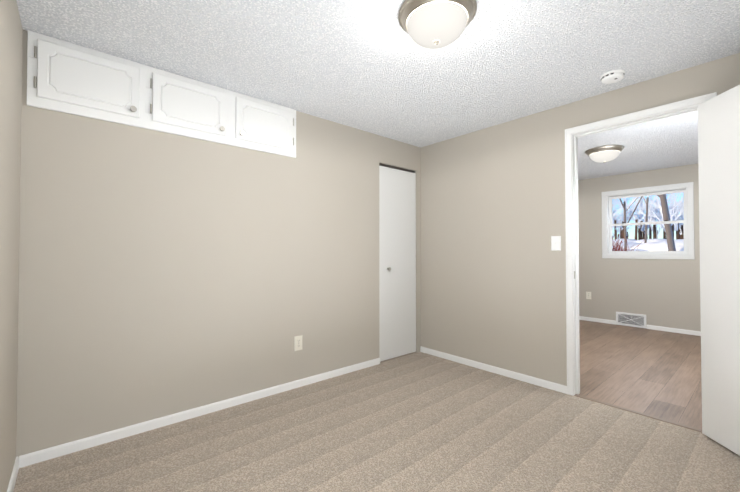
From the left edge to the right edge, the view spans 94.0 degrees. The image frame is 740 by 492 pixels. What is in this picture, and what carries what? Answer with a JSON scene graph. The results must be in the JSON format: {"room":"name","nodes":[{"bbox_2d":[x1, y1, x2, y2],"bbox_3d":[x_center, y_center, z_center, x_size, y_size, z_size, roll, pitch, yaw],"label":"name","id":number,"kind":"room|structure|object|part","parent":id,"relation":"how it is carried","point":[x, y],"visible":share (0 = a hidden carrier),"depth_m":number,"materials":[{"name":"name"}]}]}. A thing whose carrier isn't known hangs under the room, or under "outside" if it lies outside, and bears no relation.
{"room":"empty bedroom","nodes":[
{"label":"empty bedroom","id":0,"kind":"room"},
{"bbox_2d":[0,0,22,491],"bbox_3d":[-1.207,-0.009,0.977,0.120,2.360,4.120,1,-1,-41],"label":"wall","id":1,"kind":"structure","parent":0,"point":[11,36],"depth_m":1.56,"materials":[{"name":"paint"}]},
{"bbox_2d":[7,456,18,491],"bbox_3d":[-0.886,1.137,0.689,0.012,0.060,3.050,1,-1,-41],"label":"baseboard","id":2,"kind":"structure","parent":1,"relation":"attached to","point":[12,482],"depth_m":1.70,"materials":[{"name":"white wood"}]},
{"bbox_2d":[16,30,420,456],"bbox_3d":[-0.688,0.021,2.970,3.270,2.360,0.120,1,-1,-41],"label":"wall","id":3,"kind":"structure","parent":0,"point":[162,274],"depth_m":2.36,"materials":[{"name":"paint"}]},
{"bbox_2d":[26,30,149,129],"bbox_3d":[-1.652,-0.967,2.047,0.546,0.408,0.038,1,-1,-41],"label":"upper cabinet","id":4,"kind":"object","parent":3,"relation":"attached to","point":[69,77],"depth_m":2.02,"materials":[{"name":"white wood"}]},
{"bbox_2d":[150,67,233,145],"bbox_3d":[-1.244,-0.962,2.400,0.533,0.408,0.038,1,-1,-41],"label":"upper cabinet","id":5,"kind":"object","parent":3,"relation":"attached to","point":[180,105],"depth_m":2.38,"materials":[{"name":"white wood"}]},
{"bbox_2d":[19,358,379,467],"bbox_3d":[-0.886,1.167,2.694,2.608,0.060,0.012,1,-1,-41],"label":"baseboard","id":6,"kind":"structure","parent":3,"relation":"attached to","point":[28,459],"depth_m":2.31,"materials":[{"name":"white wood"}]},
{"bbox_2d":[234,92,295,157],"bbox_3d":[-0.834,-0.957,2.753,0.549,0.408,0.038,1,-1,-41],"label":"upper cabinet","id":7,"kind":"object","parent":3,"relation":"attached to","point":[259,125],"depth_m":2.73,"materials":[{"name":"white wood"}]},
{"bbox_2d":[294,335,301,350],"bbox_3d":[-0.609,0.829,2.941,0.075,0.122,0.009,1,-1,-41],"label":"electrical outlet","id":8,"kind":"object","parent":3,"relation":"attached to","point":[297,343],"visible":1,"depth_m":2.94,"materials":[{"name":"beige plastic"}]},
{"bbox_2d":[379,163,414,172],"bbox_3d":[0.289,-0.854,3.800,0.572,0.023,0.040,1,-1,-41],"label":"rail","id":9,"kind":"object","parent":3,"relation":"attached to","point":[394,167],"visible":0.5,"depth_m":3.77,"materials":[{"name":"grey metal"}]},
{"bbox_2d":[379,166,415,361],"bbox_3d":[0.312,0.182,3.759,0.570,2.038,0.073,1,-1,-41],"label":"closet door","id":10,"kind":"structure","parent":3,"relation":"in","point":[397,262],"depth_m":3.75,"materials":[{"name":"white wood"}]},
{"bbox_2d":[13,352,739,491],"bbox_3d":[0.035,1.237,2.031,3.402,0.100,4.120,1,-1,-41],"label":"floor carpet","id":11,"kind":"object","parent":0,"point":[417,422],"visible":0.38,"depth_m":2.03,"materials":[{"name":"beige carpet"}]},
{"bbox_2d":[16,0,739,179],"bbox_3d":[1.600,-1.218,3.054,7.060,0.120,4.670,1,-1,-41],"label":"ceiling","id":12,"kind":"structure","parent":0,"point":[371,66],"depth_m":2.10,"materials":[{"name":"white paint"}]},
{"bbox_2d":[398,0,476,48],"bbox_3d":[0.337,-1.098,1.745,0.388,0.160,0.388,1,-1,-41],"label":"ceiling light","id":13,"kind":"object","parent":12,"relation":"attached to","point":[433,24],"visible":1,"depth_m":1.66,"materials":[{"name":"white glass"}]},
{"bbox_2d":[585,145,624,162],"bbox_3d":[2.779,-1.063,4.090,0.388,0.160,0.388,1,-1,-41],"label":"ceiling light","id":14,"kind":"object","parent":12,"relation":"attached to","point":[603,154],"visible":1,"depth_m":3.99,"materials":[{"name":"white glass"}]},
{"bbox_3d":[2.779,-1.048,4.089,0.302,0.098,0.302,1,-1,-41],"label":"lamp shade","id":15,"kind":"part","parent":14,"relation":"part of","materials":[{"name":"white glass"}]},
{"bbox_2d":[600,69,624,83],"bbox_3d":[1.655,-1.149,2.354,0.140,0.039,0.140,1,-1,-41],"label":"smoke detector","id":16,"kind":"object","parent":12,"relation":"attached to","point":[612,76],"visible":1,"depth_m":2.32,"materials":[{"name":"white plastic"}]},
{"bbox_2d":[421,53,739,385],"bbox_3d":[1.539,0.021,2.984,0.120,2.360,4.670,1,-1,-41],"label":"wall","id":17,"kind":"structure","parent":0,"point":[493,279],"depth_m":3.18,"materials":[{"name":"paint"}]},
{"bbox_2d":[420,346,566,393],"bbox_3d":[1.092,1.177,3.384,0.012,0.060,1.553,1,-1,-41],"label":"baseboard","id":18,"kind":"structure","parent":17,"relation":"attached to","point":[523,377],"depth_m":3.23,"materials":[{"name":"white wood"}]},
{"bbox_2d":[551,236,560,250],"bbox_3d":[1.545,-0.023,2.870,0.020,0.122,0.075,1,-1,-41],"label":"light switch","id":19,"kind":"object","parent":17,"relation":"attached to","point":[555,243],"visible":1,"depth_m":2.87,"materials":[{"name":"white plastic"}]},
{"bbox_2d":[565,92,716,395],"bbox_3d":[1.936,0.118,2.522,0.152,2.152,0.879,1,-1,-41],"label":"door frame","id":20,"kind":"structure","parent":17,"relation":"attached to","point":[568,201],"depth_m":2.78,"materials":[{"name":"white wood"}]},
{"bbox_2d":[698,85,739,455],"bbox_3d":[2.071,0.134,1.801,0.179,2.075,0.766,0,-1,5],"label":"entry door","id":21,"kind":"structure","parent":17,"relation":"in","point":[719,167],"depth_m":2.04,"materials":[{"name":"painted wood"},{"name":"satin nickel"}]},
{"bbox_2d":[577,320,701,429],"bbox_3d":[3.061,1.265,3.928,3.658,0.100,4.140,1,-1,-41],"label":"floor","id":22,"kind":"structure","parent":0,"point":[655,373],"depth_m":3.34,"materials":[{"name":"brown wood"}]},
{"bbox_2d":[574,394,701,432],"bbox_3d":[1.900,1.190,2.475,0.040,0.006,0.775,1,-1,-41],"label":"threshold strip","id":23,"kind":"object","parent":22,"relation":"on","point":[647,415],"depth_m":2.44,"materials":[{"name":"brown"}]},
{"bbox_2d":[578,164,700,330],"bbox_3d":[4.362,0.052,5.070,0.220,2.360,4.140,1,-1,-41],"label":"wall","id":24,"kind":"structure","parent":0,"point":[662,292],"depth_m":5.25,"materials":[{"name":"paint"}]},
{"bbox_2d":[586,292,590,298],"bbox_3d":[3.632,0.822,5.729,0.009,0.122,0.075,1,-1,-41],"label":"electrical outlet","id":25,"kind":"object","parent":24,"relation":"attached to","point":[588,295],"visible":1,"depth_m":5.73,"materials":[{"name":"beige plastic"}]},
{"bbox_2d":[579,316,615,324],"bbox_3d":[3.438,1.216,5.946,0.012,0.060,1.340,1,-1,-41],"label":"baseboard","id":26,"kind":"structure","parent":24,"relation":"attached to","point":[598,320],"depth_m":5.62,"materials":[{"name":"white wood"}]},
{"bbox_2d":[616,312,646,327],"bbox_3d":[4.000,1.131,5.291,0.018,0.201,0.379,1,-1,-41],"label":"air vent","id":27,"kind":"object","parent":24,"relation":"in","point":[631,319],"visible":1,"depth_m":5.29,"materials":[{"name":"white metal"}]},
{"bbox_2d":[601,182,694,259],"bbox_3d":[4.167,-0.343,5.221,0.146,1.075,1.095,1,-1,-41],"label":"window","id":28,"kind":"structure","parent":24,"relation":"in","point":[690,210],"depth_m":5.13,"materials":[{"name":"white wood"}]},
{"bbox_3d":[4.173,-0.343,5.226,0.130,0.945,0.965,1,-1,-41],"label":"window sash","id":29,"kind":"part","parent":28,"relation":"part of","materials":[{"name":"white wood"}]},
{"bbox_2d":[647,325,700,335],"bbox_3d":[4.838,1.191,4.323,0.012,0.060,2.173,1,-1,-41],"label":"baseboard","id":30,"kind":"structure","parent":24,"relation":"attached to","point":[676,330],"depth_m":4.90,"materials":[{"name":"white wood"}]},
{"label":"outside","id":31,"kind":"structure","parent":0,"visible":0},
{"bbox_2d":[612,193,683,250],"bbox_3d":[23.323,-3.039,31.590,63.040,9.331,56.000,1,-1,-41],"label":"garden","id":32,"kind":"object","parent":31,"point":[661,208],"depth_m":29.01,"materials":[{"name":"white plant"}]}
]}

